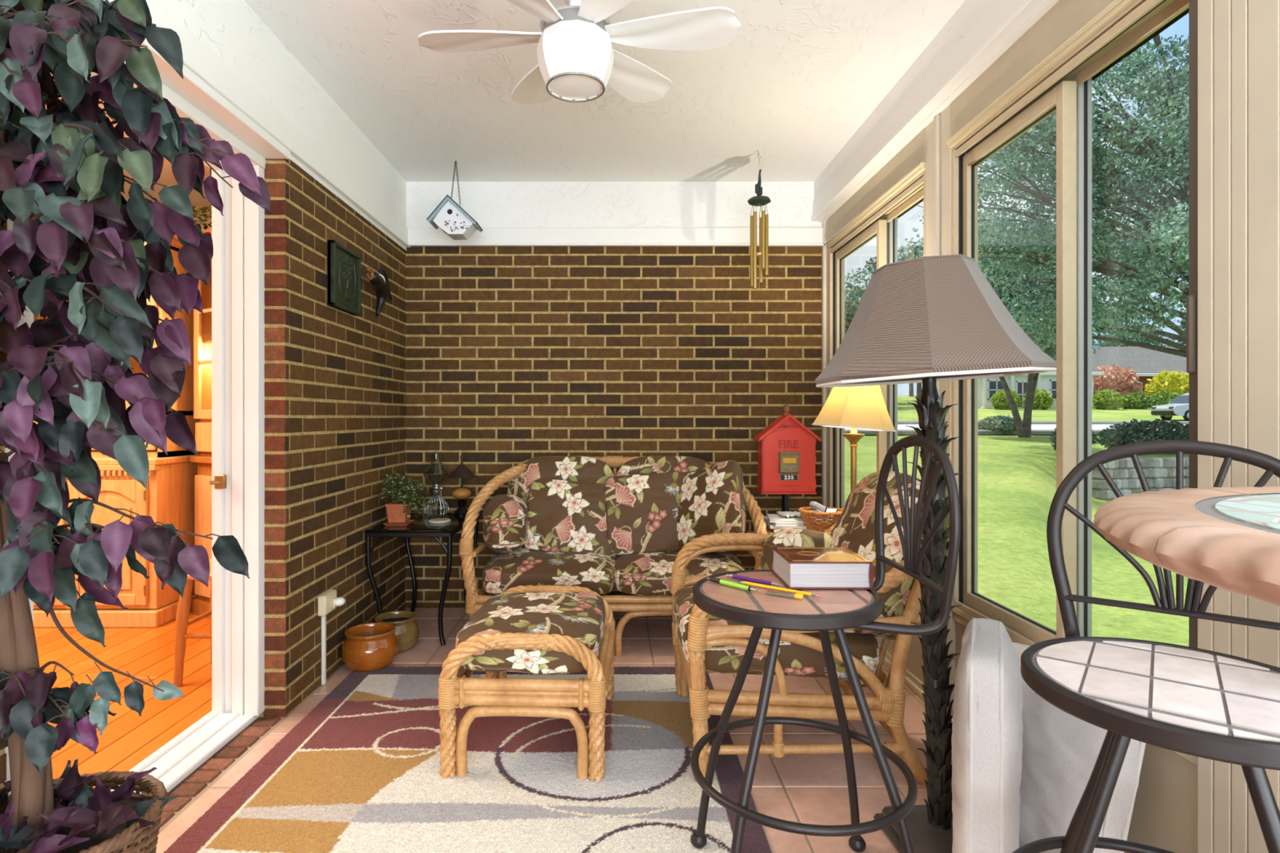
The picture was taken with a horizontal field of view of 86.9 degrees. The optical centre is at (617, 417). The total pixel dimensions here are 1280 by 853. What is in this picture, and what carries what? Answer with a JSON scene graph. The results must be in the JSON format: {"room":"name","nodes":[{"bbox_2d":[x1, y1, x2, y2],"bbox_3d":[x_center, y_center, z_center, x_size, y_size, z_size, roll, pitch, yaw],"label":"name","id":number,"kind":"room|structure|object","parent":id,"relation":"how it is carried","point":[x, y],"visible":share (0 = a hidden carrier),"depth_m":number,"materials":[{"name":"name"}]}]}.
{"room":"sunroom","nodes":[
{"label":"sunroom","id":0,"kind":"room"},
{"bbox_2d":[192,205,212,231],"bbox_3d":[-3.570,-0.157,4.350,4.260,2.494,0.100,0,0,0],"label":"wall","id":1,"kind":"structure","parent":0,"point":[209,220],"depth_m":4.30,"materials":[{"name":"beige paint"}]},
{"bbox_2d":[0,0,406,814],"bbox_3d":[-1.333,-0.142,0.530,0.255,2.504,6.860,0,0,0],"label":"wall","id":2,"kind":"structure","parent":0,"point":[335,397],"depth_m":2.71,"materials":[{"name":"brick"}]},
{"bbox_2d":[4,61,266,795],"bbox_3d":[-1.368,0.052,1.907,0.174,2.075,1.125,0,0,0],"label":"door frame","id":3,"kind":"structure","parent":2,"relation":"in","point":[237,482],"depth_m":2.41,"materials":[{"name":"white wood"}]},
{"bbox_2d":[159,717,281,827],"bbox_3d":[-1.260,1.139,1.901,0.100,0.102,1.112,0,0,0],"label":"trim","id":4,"kind":"structure","parent":2,"relation":"attached to","point":[196,782],"depth_m":2.10,"materials":[{"name":"brick"}]},
{"bbox_2d":[103,0,410,247],"bbox_3d":[-1.236,-1.009,0.530,0.108,0.138,6.660,0,0,0],"label":"trim","id":5,"kind":"structure","parent":2,"relation":"attached to","point":[210,85],"depth_m":2.18,"materials":[{"name":"white"}]},
{"bbox_2d":[317,589,337,684],"bbox_3d":[-1.189,0.905,2.771,0.034,0.370,0.116,0,0,0],"label":"wall outlet","id":6,"kind":"object","parent":2,"relation":"attached to","point":[325,607],"visible":0.98,"depth_m":2.75,"materials":[{"name":"beige plastic"}]},
{"bbox_2d":[332,596,345,608],"bbox_3d":[-1.152,0.766,2.800,0.044,0.038,0.056,0,0,0],"label":"night light","id":7,"kind":"object","parent":6,"relation":"attached to","point":[336,602],"visible":1,"depth_m":2.78,"materials":[{"name":"white plastic"}]},
{"bbox_2d":[327,240,360,315],"bbox_3d":[-1.190,-0.601,2.953,0.031,0.272,0.295,0,0,0],"label":"wall plaque","id":8,"kind":"object","parent":2,"relation":"attached to","point":[344,265],"visible":1,"depth_m":2.93,"materials":[{"name":"green metal"}]},
{"bbox_2d":[363,266,391,317],"bbox_3d":[-1.157,-0.612,3.282,0.104,0.251,0.492,0,0,0],"label":"bird ornament","id":9,"kind":"object","parent":2,"relation":"attached to","point":[380,284],"visible":1,"depth_m":3.24,"materials":[{"name":"black paint"}]},
{"bbox_2d":[34,608,951,852],"bbox_3d":[-2.275,1.149,1.000,7.450,0.121,7.800,0,0,0],"label":"floor","id":10,"kind":"structure","parent":0,"point":[810,788],"depth_m":2.38,"materials":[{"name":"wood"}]},
{"bbox_2d":[33,234,197,627],"bbox_3d":[-3.075,0.028,3.726,1.450,2.125,0.508,0,0,0],"label":"china hutch","id":11,"kind":"object","parent":10,"relation":"on","point":[169,496],"visible":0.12,"depth_m":3.52,"materials":[{"name":"brown wood"}]},
{"bbox_2d":[173,457,212,687],"bbox_3d":[-1.655,0.608,2.890,0.360,0.962,0.420,0,0,0],"label":"dining chair","id":12,"kind":"object","parent":10,"relation":"on","point":[182,622],"visible":0.15,"depth_m":2.73,"materials":[{"name":"brown wood"}]},
{"bbox_2d":[190,227,212,618],"bbox_3d":[-2.092,0.040,3.733,0.500,2.100,0.300,0,0,32],"label":"tall cabinet","id":13,"kind":"object","parent":10,"relation":"on","point":[202,324],"visible":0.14,"depth_m":3.72,"materials":[{"name":"brown wood"}]},
{"bbox_2d":[191,205,212,229],"bbox_3d":[-2.179,-1.104,3.734,0.383,0.187,0.215,0,0,0],"label":"potted fern","id":14,"kind":"object","parent":13,"relation":"on","point":[203,210],"visible":0.2,"depth_m":3.72,"materials":[{"name":"green plant"}]},
{"bbox_2d":[339,622,399,671],"bbox_3d":[-1.081,1.009,2.955,0.238,0.162,0.238,0,0,0],"label":"planter","id":15,"kind":"object","parent":10,"relation":"on","point":[368,646],"visible":1,"depth_m":2.87,"materials":[{"name":"orange ceramic"}]},
{"bbox_2d":[374,610,420,652],"bbox_3d":[-1.045,1.014,3.185,0.215,0.152,0.215,0,0,0],"label":"planter","id":16,"kind":"object","parent":10,"relation":"on","point":[407,628],"visible":0.64,"depth_m":3.15,"materials":[{"name":"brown ceramic"}]},
{"bbox_2d":[364,511,478,646],"bbox_3d":[-0.991,0.813,3.505,0.411,0.560,0.620,0,0,0],"label":"side table","id":17,"kind":"object","parent":10,"relation":"on","point":[420,526],"visible":0.72,"depth_m":3.22,"materials":[{"name":"black metal"}]},
{"bbox_2d":[376,471,437,525],"bbox_3d":[-1.046,0.403,3.380,0.295,0.259,0.241,0,0,0],"label":"potted plant","id":18,"kind":"object","parent":17,"relation":"on","point":[398,512],"visible":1,"depth_m":3.34,"materials":[{"name":"green plant"}]},
{"bbox_2d":[423,453,448,515],"bbox_3d":[-0.998,0.365,3.720,0.139,0.334,0.139,0,0,0],"label":"oil lamp","id":19,"kind":"object","parent":17,"relation":"on","point":[436,473],"visible":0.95,"depth_m":3.69,"materials":[{"name":"clear glass"}]},
{"bbox_2d":[428,518,450,523],"bbox_3d":[-0.903,0.527,3.435,0.109,0.011,0.109,0,0,0],"label":"coaster","id":20,"kind":"object","parent":17,"relation":"on","point":[434,520],"visible":1,"depth_m":3.41,"materials":[{"name":"beige stone"}]},
{"bbox_2d":[447,453,475,515],"bbox_3d":[-0.855,0.367,3.710,0.152,0.332,0.152,0,0,22],"label":"lamp","id":21,"kind":"object","parent":17,"relation":"on","point":[461,472],"visible":0.98,"depth_m":3.68,"materials":[{"name":"black metal"}]},
{"bbox_2d":[163,666,772,852],"bbox_3d":[-0.373,1.083,1.775,1.518,0.012,2.310,0,0,0],"label":"area rug","id":22,"kind":"object","parent":10,"relation":"on","point":[359,772],"visible":0.72,"depth_m":1.97,"materials":[{"name":"carpet"}]},
{"bbox_2d":[0,770,167,852],"bbox_3d":[-1.098,0.919,1.315,0.368,0.281,0.367,0,0,-9],"label":"basket","id":23,"kind":"object","parent":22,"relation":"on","point":[122,839],"visible":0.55,"depth_m":1.34,"materials":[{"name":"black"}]},
{"bbox_2d":[0,0,271,852],"bbox_3d":[-1.016,-0.019,1.234,0.712,2.105,0.375,0,0,20],"label":"ficus tree","id":24,"kind":"object","parent":23,"relation":"in","point":[74,237],"visible":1,"depth_m":1.18,"materials":[{"name":"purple plant"}]},
{"bbox_2d":[437,584,616,782],"bbox_3d":[-0.275,0.863,2.325,0.531,0.434,0.655,0,0,0],"label":"ottoman","id":25,"kind":"object","parent":22,"relation":"on","point":[535,629],"visible":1,"depth_m":2.03,"materials":[{"name":"wicker"}]},
{"bbox_2d":[455,591,604,674],"bbox_3d":[-0.278,0.730,2.325,0.467,0.167,0.583,0,0,0],"label":"cushion","id":26,"kind":"object","parent":25,"relation":"on","point":[579,617],"depth_m":2.11,"materials":[{"name":"fabric"}]},
{"bbox_2d":[458,455,767,656],"bbox_3d":[-0.014,0.649,3.397,1.420,0.885,0.747,0,0,0],"label":"loveseat","id":27,"kind":"object","parent":10,"relation":"on","point":[646,576],"visible":0.56,"depth_m":3.11,"materials":[{"name":"fabric"}]},
{"bbox_2d":[483,494,527,552],"bbox_3d":[-0.543,0.514,3.280,0.223,0.273,0.378,0,0,0],"label":"cushion","id":28,"kind":"object","parent":27,"relation":"on","point":[504,516],"depth_m":3.13,"materials":[{"name":"fabric"}]},
{"bbox_2d":[482,545,615,595],"bbox_3d":[-0.316,0.732,3.345,0.623,0.194,0.643,0,0,0],"label":"seat cushion","id":29,"kind":"object","parent":27,"relation":"on","point":[505,570],"depth_m":3.06,"materials":[{"name":"fabric"}]},
{"bbox_2d":[506,456,613,506],"bbox_3d":[-0.292,0.465,3.567,0.581,0.517,0.266,0,0,0],"label":"cushion","id":30,"kind":"object","parent":27,"relation":"on","point":[597,469],"depth_m":3.52,"materials":[{"name":"fabric"}]},
{"bbox_2d":[523,479,616,556],"bbox_3d":[-0.215,0.503,3.356,0.505,0.379,0.208,0,0,0],"label":"throw pillow","id":31,"kind":"object","parent":27,"relation":"on","point":[564,516],"visible":0.78,"depth_m":3.30,"materials":[{"name":"fabric"}]},
{"bbox_2d":[604,471,691,555],"bbox_3d":[0.190,0.477,3.345,0.517,0.404,0.201,0,0,0],"label":"throw pillow","id":32,"kind":"object","parent":27,"relation":"on","point":[642,510],"visible":0.73,"depth_m":3.29,"materials":[{"name":"fabric"}]},
{"bbox_2d":[616,456,711,475],"bbox_3d":[0.264,0.466,3.566,0.581,0.520,0.263,0,0,0],"label":"cushion","id":33,"kind":"object","parent":27,"relation":"on","point":[644,464],"depth_m":3.54,"materials":[{"name":"fabric"}]},
{"bbox_2d":[613,551,745,595],"bbox_3d":[0.288,0.733,3.345,0.623,0.193,0.642,0,0,0],"label":"seat cushion","id":34,"kind":"object","parent":27,"relation":"on","point":[643,574],"depth_m":3.07,"materials":[{"name":"fabric"}]},
{"bbox_2d":[676,460,745,552],"bbox_3d":[0.425,0.435,3.235,0.197,0.464,0.493,0,0,-43],"label":"throw pillow","id":35,"kind":"object","parent":27,"relation":"on","point":[712,500],"visible":0.71,"depth_m":3.16,"materials":[{"name":"fabric"}]},
{"bbox_2d":[715,508,746,553],"bbox_3d":[0.516,0.515,3.280,0.224,0.272,0.378,0,0,0],"label":"cushion","id":36,"kind":"object","parent":27,"relation":"on","point":[728,551],"depth_m":3.18,"materials":[{"name":"fabric"}]},
{"bbox_2d":[765,528,774,534],"bbox_3d":[0.900,0.817,3.280,0.380,0.546,0.388,0,0,0],"label":"end table","id":37,"kind":"object","parent":10,"relation":"on","point":[769,531],"visible":0.02,"depth_m":3.22,"materials":[{"name":"beige laminate"}]},
{"bbox_2d":[765,524,783,532],"bbox_3d":[0.825,0.536,3.310,0.190,0.016,0.240,0,0,-3],"label":"magazine","id":38,"kind":"object","parent":37,"relation":"on","point":[767,527],"visible":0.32,"depth_m":3.19,"materials":[{"name":"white paper"}]},
{"bbox_2d":[764,520,806,528],"bbox_3d":[0.825,0.522,3.310,0.190,0.012,0.240,0,0,4],"label":"magazine","id":39,"kind":"object","parent":38,"relation":"on","point":[770,526],"visible":0.41,"depth_m":3.19,"materials":[{"name":"white paper"}]},
{"bbox_2d":[763,515,809,526],"bbox_3d":[0.825,0.508,3.310,0.180,0.014,0.235,0,0,-5],"label":"magazine","id":40,"kind":"object","parent":39,"relation":"on","point":[766,519],"visible":0.38,"depth_m":3.20,"materials":[{"name":"white paper"}]},
{"bbox_2d":[766,514,805,523],"bbox_3d":[0.825,0.496,3.310,0.170,0.009,0.220,0,0,9],"label":"magazine","id":41,"kind":"object","parent":40,"relation":"on","point":[771,517],"visible":0.86,"depth_m":3.27,"materials":[{"name":"white paper"}]},
{"bbox_2d":[776,511,800,517],"bbox_3d":[0.859,0.480,3.335,0.118,0.018,0.130,0,0,0],"label":"crumpled paper","id":42,"kind":"object","parent":41,"relation":"on","point":[785,513],"visible":0.9,"depth_m":3.32,"materials":[{"name":"white paper"}]},
{"bbox_2d":[798,506,843,532],"bbox_3d":[0.965,0.489,3.195,0.214,0.111,0.214,0,0,0],"label":"wicker basket","id":43,"kind":"object","parent":37,"relation":"on","point":[824,524],"visible":0.68,"depth_m":3.12,"materials":[{"name":"wicker"}]},
{"bbox_2d":[809,501,826,512],"bbox_3d":[0.949,0.424,3.197,0.083,0.054,0.040,0,0,-25],"label":"case","id":44,"kind":"object","parent":43,"relation":"in","point":[814,504],"visible":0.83,"depth_m":3.18,"materials":[{"name":"grey"}]},
{"bbox_2d":[816,508,836,519],"bbox_3d":[0.975,0.465,3.188,0.090,0.060,0.094,0,0,35],"label":"folded paper","id":45,"kind":"object","parent":43,"relation":"in","point":[828,510],"visible":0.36,"depth_m":3.20,"materials":[{"name":"white paper"}]},
{"bbox_2d":[753,404,820,511],"bbox_3d":[0.899,0.511,3.610,0.320,1.157,0.280,0,0,0],"label":"fire alarm box","id":46,"kind":"object","parent":10,"relation":"on","point":[787,459],"visible":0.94,"depth_m":3.54,"materials":[{"name":"red metal"}]},
{"bbox_2d":[670,471,950,786],"bbox_3d":[0.644,0.645,2.329,0.884,0.916,0.711,0,0,0],"label":"armchair","id":47,"kind":"object","parent":10,"relation":"on","point":[704,642],"visible":0.52,"depth_m":2.03,"materials":[{"name":"wicker"}]},
{"bbox_2d":[673,586,879,679],"bbox_3d":[0.515,0.728,2.330,0.622,0.204,0.606,0,0,0],"label":"seat cushion","id":48,"kind":"object","parent":47,"relation":"on","point":[795,660],"depth_m":2.04,"materials":[{"name":"fabric"}]},
{"bbox_2d":[759,528,831,569],"bbox_3d":[0.699,0.544,2.546,0.320,0.249,0.156,0,0,0],"label":"cushion","id":49,"kind":"object","parent":47,"relation":"on","point":[789,537],"depth_m":2.49,"materials":[{"name":"fabric"}]},
{"bbox_2d":[831,603,887,633],"bbox_3d":[0.680,0.591,2.106,0.314,0.153,0.144,0,0,0],"label":"cushion","id":50,"kind":"object","parent":47,"relation":"on","point":[884,614],"depth_m":2.05,"materials":[{"name":"fabric"}]},
{"bbox_2d":[828,471,950,639],"bbox_3d":[0.902,0.453,2.330,0.339,0.532,0.592,0,0,0],"label":"cushion","id":51,"kind":"object","parent":47,"relation":"on","point":[854,530],"depth_m":2.18,"materials":[{"name":"fabric"}]},
{"bbox_2d":[690,435,959,852],"bbox_3d":[0.421,0.565,1.505,0.515,1.049,0.484,0,0,0],"label":"bar stool","id":52,"kind":"object","parent":10,"relation":"on","point":[837,611],"visible":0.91,"depth_m":1.42,"materials":[{"name":"brown metal"}]},
{"bbox_2d":[706,577,757,591],"bbox_3d":[0.257,0.378,1.530,0.011,0.011,0.147,0,0,-40],"label":"pen","id":53,"kind":"object","parent":52,"relation":"on","point":[711,579],"visible":1,"depth_m":1.52,"materials":[{"name":"green plastic"}]},
{"bbox_2d":[726,573,784,586],"bbox_3d":[0.318,0.379,1.565,0.154,0.010,0.010,0,0,44],"label":"pen","id":54,"kind":"object","parent":52,"relation":"on","point":[734,576],"visible":0.98,"depth_m":1.56,"materials":[{"name":"purple plastic"}]},
{"bbox_2d":[740,581,821,597],"bbox_3d":[0.356,0.380,1.495,0.194,0.007,0.007,0,0,39],"label":"pencil","id":55,"kind":"object","parent":52,"relation":"on","point":[788,590],"visible":1,"depth_m":1.49,"materials":[{"name":"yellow wood"}]},
{"bbox_2d":[765,591,803,599],"bbox_3d":[0.357,0.379,1.446,0.079,0.010,0.016,0,0,33],"label":"case","id":56,"kind":"object","parent":52,"relation":"on","point":[798,596],"visible":1,"depth_m":1.44,"materials":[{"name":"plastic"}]},
{"bbox_2d":[771,546,873,589],"bbox_3d":[0.475,0.352,1.587,0.189,0.063,0.170,0,0,0],"label":"book","id":57,"kind":"object","parent":52,"relation":"on","point":[796,567],"visible":1,"depth_m":1.51,"materials":[{"name":"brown paper"}]},
{"bbox_2d":[811,385,896,686],"bbox_3d":[1.000,0.432,2.860,0.342,1.317,0.321,0,0,0],"label":"floor lamp","id":58,"kind":"object","parent":10,"relation":"on","point":[858,407],"visible":0.6,"depth_m":2.77,"materials":[{"name":"yellow fabric"}]},
{"bbox_2d":[814,253,1057,852],"bbox_3d":[0.795,0.348,1.728,0.523,1.484,0.524,0,0,0],"label":"floor lamp","id":59,"kind":"object","parent":10,"relation":"on","point":[926,320],"visible":0.84,"depth_m":1.64,"materials":[{"name":"fabric"}]},
{"bbox_2d":[951,617,1022,852],"bbox_3d":[0.873,0.800,1.595,0.158,0.586,0.370,0,0,24],"label":"seat cushion","id":60,"kind":"object","parent":10,"relation":"on","point":[987,726],"visible":1,"depth_m":1.45,"materials":[{"name":"grey fabric"}]},
{"bbox_2d":[1012,642,1146,852],"bbox_3d":[1.079,0.855,1.658,0.184,0.476,0.525,0,0,-4],"label":"seat cushion","id":61,"kind":"object","parent":10,"relation":"on","point":[1060,751],"visible":0.32,"depth_m":1.57,"materials":[{"name":"grey fabric"}]},
{"bbox_2d":[1012,440,1279,852],"bbox_3d":[0.855,0.565,1.022,0.484,1.049,0.515,0,0,39],"label":"bar stool","id":62,"kind":"object","parent":10,"relation":"on","point":[1197,702],"visible":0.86,"depth_m":1.01,"materials":[{"name":"brown metal"}]},
{"bbox_2d":[1093,485,1279,606],"bbox_3d":[0.660,0.575,0.360,0.665,1.014,0.665,0,0,0],"label":"bar table","id":63,"kind":"object","parent":10,"relation":"on","point":[1228,539],"visible":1,"depth_m":0.43,"materials":[{"name":"ceramic"}]},
{"bbox_2d":[45,0,965,205],"bbox_3d":[-2.150,-1.374,0.750,7.300,0.060,7.300,0,0,0],"label":"ceiling","id":64,"kind":"structure","parent":0,"point":[797,80],"depth_m":2.79,"materials":[{"name":"white paint"}]},
{"bbox_2d":[426,159,483,239],"bbox_3d":[-0.846,-1.141,3.522,0.259,0.404,0.156,0,0,0],"label":"birdhouse","id":65,"kind":"object","parent":64,"relation":"hanging from","point":[448,215],"visible":1,"depth_m":3.46,"materials":[{"name":"grey"}]},
{"bbox_2d":[444,220,469,231],"bbox_3d":[-0.823,-0.980,3.464,0.129,0.060,0.001,0,0,0],"label":"flower","id":66,"kind":"object","parent":65,"relation":"on","point":[449,225],"depth_m":3.46,"materials":[{"name":"paint"}]},
{"bbox_2d":[417,0,741,104],"bbox_3d":[-0.124,-1.158,2.000,0.957,0.372,0.883,0,0,0],"label":"ceiling fan","id":67,"kind":"object","parent":64,"relation":"hanging from","point":[577,59],"visible":1,"depth_m":1.97,"materials":[{"name":"white plastic"}]},
{"bbox_2d":[547,75,603,99],"bbox_3d":[-0.124,-0.983,2.000,0.163,0.016,0.163,0,0,0],"label":"diffuser","id":68,"kind":"object","parent":67,"relation":"attached to","point":[559,86],"depth_m":2.00,"materials":[{"name":"white"}]},
{"bbox_2d":[747,150,770,288],"bbox_3d":[0.713,-0.991,3.398,0.109,0.703,0.109,0,0,22],"label":"wind chime","id":69,"kind":"object","parent":64,"relation":"hanging from","point":[758,200],"visible":1,"depth_m":3.39,"materials":[{"name":"gold metal"}]},
{"bbox_2d":[405,182,822,608],"bbox_3d":[-0.125,-0.142,3.958,2.750,2.504,0.204,0,0,0],"label":"wall","id":70,"kind":"structure","parent":0,"point":[514,355],"depth_m":3.86,"materials":[{"name":"brick"}]},
{"bbox_2d":[408,227,823,246],"bbox_3d":[-0.010,-1.026,3.845,2.380,0.104,0.030,0,0,0],"label":"trim","id":71,"kind":"structure","parent":70,"relation":"attached to","point":[417,237],"depth_m":3.84,"materials":[{"name":"white paint"}]},
{"bbox_2d":[813,0,997,201],"bbox_3d":[1.271,-1.277,0.530,0.298,0.134,6.660,0,0,0],"label":"trim","id":72,"kind":"structure","parent":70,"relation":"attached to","point":[969,14],"depth_m":2.59,"materials":[{"name":"white paint"}]},
{"bbox_2d":[822,0,1279,852],"bbox_3d":[1.212,-0.013,1.305,0.092,2.206,5.110,0,0,0],"label":"wall","id":73,"kind":"structure","parent":0,"point":[1238,41],"depth_m":1.30,"materials":[{"name":"beige wood"}]},
{"bbox_2d":[825,127,925,691],"bbox_3d":[1.245,-0.012,3.180,0.170,2.204,1.190,0,0,0],"label":"window","id":74,"kind":"structure","parent":73,"relation":"in","point":[899,186],"depth_m":3.15,"materials":[{"name":"beige wood"}]},
{"bbox_2d":[883,657,952,722],"bbox_3d":[1.180,1.076,0.565,0.016,0.028,6.530,0,0,0],"label":"baseboard","id":75,"kind":"structure","parent":73,"relation":"attached to","point":[908,682],"depth_m":2.70,"materials":[{"name":"beige"}]},
{"bbox_2d":[811,0,1059,222],"bbox_3d":[1.263,-1.167,0.530,0.314,0.116,6.660,0,0,0],"label":"trim","id":76,"kind":"structure","parent":73,"relation":"attached to","point":[1006,21],"depth_m":2.36,"materials":[{"name":"white"}]},
{"bbox_2d":[946,0,1197,852],"bbox_3d":[1.245,-0.012,1.881,0.170,2.204,1.017,0,0,0],"label":"window","id":77,"kind":"structure","parent":73,"relation":"in","point":[1053,66],"depth_m":1.85,"materials":[{"name":"brown metal"}]},
{"label":"outside","id":78,"kind":"structure","parent":0,"visible":0},
{"bbox_2d":[844,395,1188,646],"bbox_3d":[55.680,-0.464,43.500,108.640,5.145,103.000,0,0,0],"label":"lawn","id":79,"kind":"structure","parent":78,"point":[1017,476],"depth_m":8.77,"materials":[{"name":"green plant"}]},
{"bbox_2d":[844,301,858,334],"bbox_3d":[20.322,-5.938,58.602,11.408,10.482,7.774,0,0,-31],"label":"leafy tree","id":80,"kind":"object","parent":79,"relation":"on","point":[849,313],"visible":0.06,"depth_m":56.15,"materials":[{"name":"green plant"}]},
{"bbox_2d":[844,266,876,310],"bbox_3d":[25.838,-8.123,67.000,9.995,13.771,9.321,0,0,0],"label":"leafy tree","id":81,"kind":"object","parent":79,"relation":"on","point":[858,292],"visible":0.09,"depth_m":66.79,"materials":[{"name":"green plant"}]},
{"bbox_2d":[864,240,923,399],"bbox_3d":[33.322,-10.539,75.301,10.346,17.644,8.837,0,0,0],"label":"leafy tree","id":82,"kind":"object","parent":79,"relation":"on","point":[918,384],"visible":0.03,"depth_m":74.79,"materials":[{"name":"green plant"}]},
{"bbox_2d":[897,244,923,396],"bbox_3d":[40.185,-13.095,92.436,11.156,20.717,8.793,0,0,0],"label":"leafy tree","id":83,"kind":"object","parent":79,"relation":"on","point":[911,385],"visible":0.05,"depth_m":91.72,"materials":[{"name":"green plant"}]},
{"bbox_2d":[977,414,1022,435],"bbox_3d":[15.428,0.399,27.197,1.987,1.017,1.228,0,0,0],"label":"shrub","id":84,"kind":"object","parent":79,"relation":"on","point":[1005,423],"visible":0.68,"depth_m":26.87,"materials":[{"name":"green plant"}]},
{"bbox_2d":[990,389,1021,409],"bbox_3d":[31.623,-1.324,54.989,2.353,2.009,2.014,0,0,0],"label":"shrub","id":85,"kind":"object","parent":79,"relation":"on","point":[999,401],"visible":0.7,"depth_m":54.68,"materials":[{"name":"green plant"}]},
{"bbox_2d":[844,421,1188,435],"bbox_3d":[53.000,0.481,32.000,94.000,0.515,10.408,0,0,0],"label":"kerb","id":86,"kind":"object","parent":79,"relation":"on","point":[900,432],"visible":0.14,"depth_m":26.84,"materials":[{"name":"concrete"}]},
{"bbox_2d":[1011,250,1048,297],"bbox_3d":[58.296,-14.206,96.281,10.865,22.457,8.141,0,0,0],"label":"leafy tree","id":87,"kind":"object","parent":79,"relation":"on","point":[1011,251],"visible":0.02,"depth_m":96.80,"materials":[{"name":"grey plant"}]},
{"bbox_2d":[1022,388,1053,409],"bbox_3d":[34.208,-1.281,54.978,2.423,2.167,1.889,0,0,0],"label":"shrub","id":88,"kind":"object","parent":79,"relation":"on","point":[1044,399],"visible":0.65,"depth_m":54.49,"materials":[{"name":"green plant"}]},
{"bbox_2d":[1023,266,1056,348],"bbox_3d":[51.821,-11.807,81.211,11.561,19.459,9.042,0,0,0],"label":"leafy tree","id":89,"kind":"object","parent":79,"relation":"on","point":[1055,267],"visible":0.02,"depth_m":79.57,"materials":[{"name":"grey plant"}]},
{"bbox_2d":[977,351,1103,408],"bbox_3d":[35.500,-3.517,61.705,11.000,5.900,9.590,0,0,0],"label":"house","id":90,"kind":"structure","parent":79,"relation":"on","point":[987,387],"depth_m":57.47,"materials":[{"name":"white"}]},
{"bbox_2d":[904,32,1188,357],"bbox_3d":[14.934,-5.845,17.835,12.873,13.978,12.252,0,0,-35],"label":"oak tree","id":91,"kind":"object","parent":79,"relation":"on","point":[1170,237],"visible":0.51,"depth_m":18.01,"materials":[{"name":"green plant"}]},
{"bbox_2d":[977,209,1115,437],"bbox_3d":[15.483,-3.553,25.587,5.901,8.927,5.176,0,0,22],"label":"crape myrtle","id":92,"kind":"object","parent":79,"relation":"on","point":[1024,429],"visible":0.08,"depth_m":25.65,"materials":[{"name":"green plant"}]},
{"bbox_2d":[1048,427,1096,452],"bbox_3d":[12.609,0.627,18.696,1.098,1.126,0.993,0,0,0],"label":"shrub","id":93,"kind":"object","parent":79,"relation":"on","point":[1053,437],"visible":0.05,"depth_m":18.79,"materials":[{"name":"green plant"}]},
{"bbox_2d":[1092,387,1124,409],"bbox_3d":[39.874,-1.383,54.971,2.359,2.131,1.988,0,0,0],"label":"shrub","id":94,"kind":"object","parent":79,"relation":"on","point":[1108,397],"visible":0.97,"depth_m":54.57,"materials":[{"name":"green plant"}]},
{"bbox_2d":[1093,364,1142,405],"bbox_3d":[43.474,-2.478,59.489,5.188,4.463,2.772,0,0,0],"label":"shrub","id":95,"kind":"object","parent":79,"relation":"on","point":[1129,381],"visible":0.43,"depth_m":58.84,"materials":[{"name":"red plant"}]},
{"bbox_2d":[1096,244,1175,346],"bbox_3d":[61.860,-11.226,80.932,8.879,18.298,7.555,0,0,0],"label":"leafy tree","id":96,"kind":"object","parent":79,"relation":"on","point":[1136,338],"visible":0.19,"depth_m":79.81,"materials":[{"name":"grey plant"}]},
{"bbox_2d":[1120,391,1155,408],"bbox_3d":[42.973,-1.256,55.996,2.851,1.753,1.961,0,0,0],"label":"shrub","id":97,"kind":"object","parent":79,"relation":"on","point":[1135,400],"visible":0.85,"depth_m":55.60,"materials":[{"name":"green plant"}]},
{"bbox_2d":[1092,457,1188,500],"bbox_3d":[18.018,1.575,17.856,11.968,1.030,0.773,0,0,-5],"label":"wall","id":98,"kind":"structure","parent":79,"relation":"on","point":[1160,473],"depth_m":17.29,"materials":[{"name":"stone"}]},
{"bbox_2d":[1092,346,1188,393],"bbox_3d":[55.000,-3.937,67.475,23.000,6.200,12.050,0,0,0],"label":"house","id":99,"kind":"structure","parent":79,"relation":"on","point":[1146,362],"depth_m":64.16,"materials":[{"name":"brick"}]},
{"bbox_2d":[1094,417,1188,453],"bbox_3d":[15.211,0.615,19.199,3.173,1.190,1.468,0,0,0],"label":"shrub","id":100,"kind":"object","parent":79,"relation":"on","point":[1124,433],"visible":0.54,"depth_m":18.93,"materials":[{"name":"green plant"}]},
{"bbox_2d":[1147,391,1179,405],"bbox_3d":[45.905,-1.344,56.599,2.792,1.748,1.901,0,0,0],"label":"shrub","id":101,"kind":"object","parent":79,"relation":"on","point":[1158,397],"visible":0.4,"depth_m":56.22,"materials":[{"name":"green plant"}]},
{"bbox_2d":[1142,368,1188,399],"bbox_3d":[47.946,-2.252,58.494,4.418,3.935,2.599,0,0,0],"label":"shrub","id":102,"kind":"object","parent":79,"relation":"on","point":[1174,376],"visible":0.49,"depth_m":58.00,"materials":[{"name":"yellow plant"}]},
{"bbox_2d":[1150,392,1188,421],"bbox_3d":[35.445,-0.628,41.200,4.610,1.725,1.910,0,0,0],"label":"car","id":103,"kind":"object","parent":79,"relation":"on","point":[1179,406],"visible":0.42,"depth_m":40.98,"materials":[{"name":"silver metal"}]},
{"bbox_2d":[1176,265,1188,345],"bbox_3d":[70.784,-11.898,79.816,10.089,19.762,8.112,0,0,0],"label":"leafy tree","id":104,"kind":"object","parent":79,"relation":"on","point":[1183,323],"visible":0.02,"depth_m":80.21,"materials":[{"name":"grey plant"}]},
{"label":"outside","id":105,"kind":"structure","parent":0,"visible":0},
{"bbox_2d":[844,424,1185,429],"bbox_3d":[53.000,0.528,32.000,94.000,0.270,10.000,0,0,0],"label":"road","id":106,"kind":"structure","parent":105,"point":[900,426],"depth_m":34.06,"materials":[{"name":"grey"}]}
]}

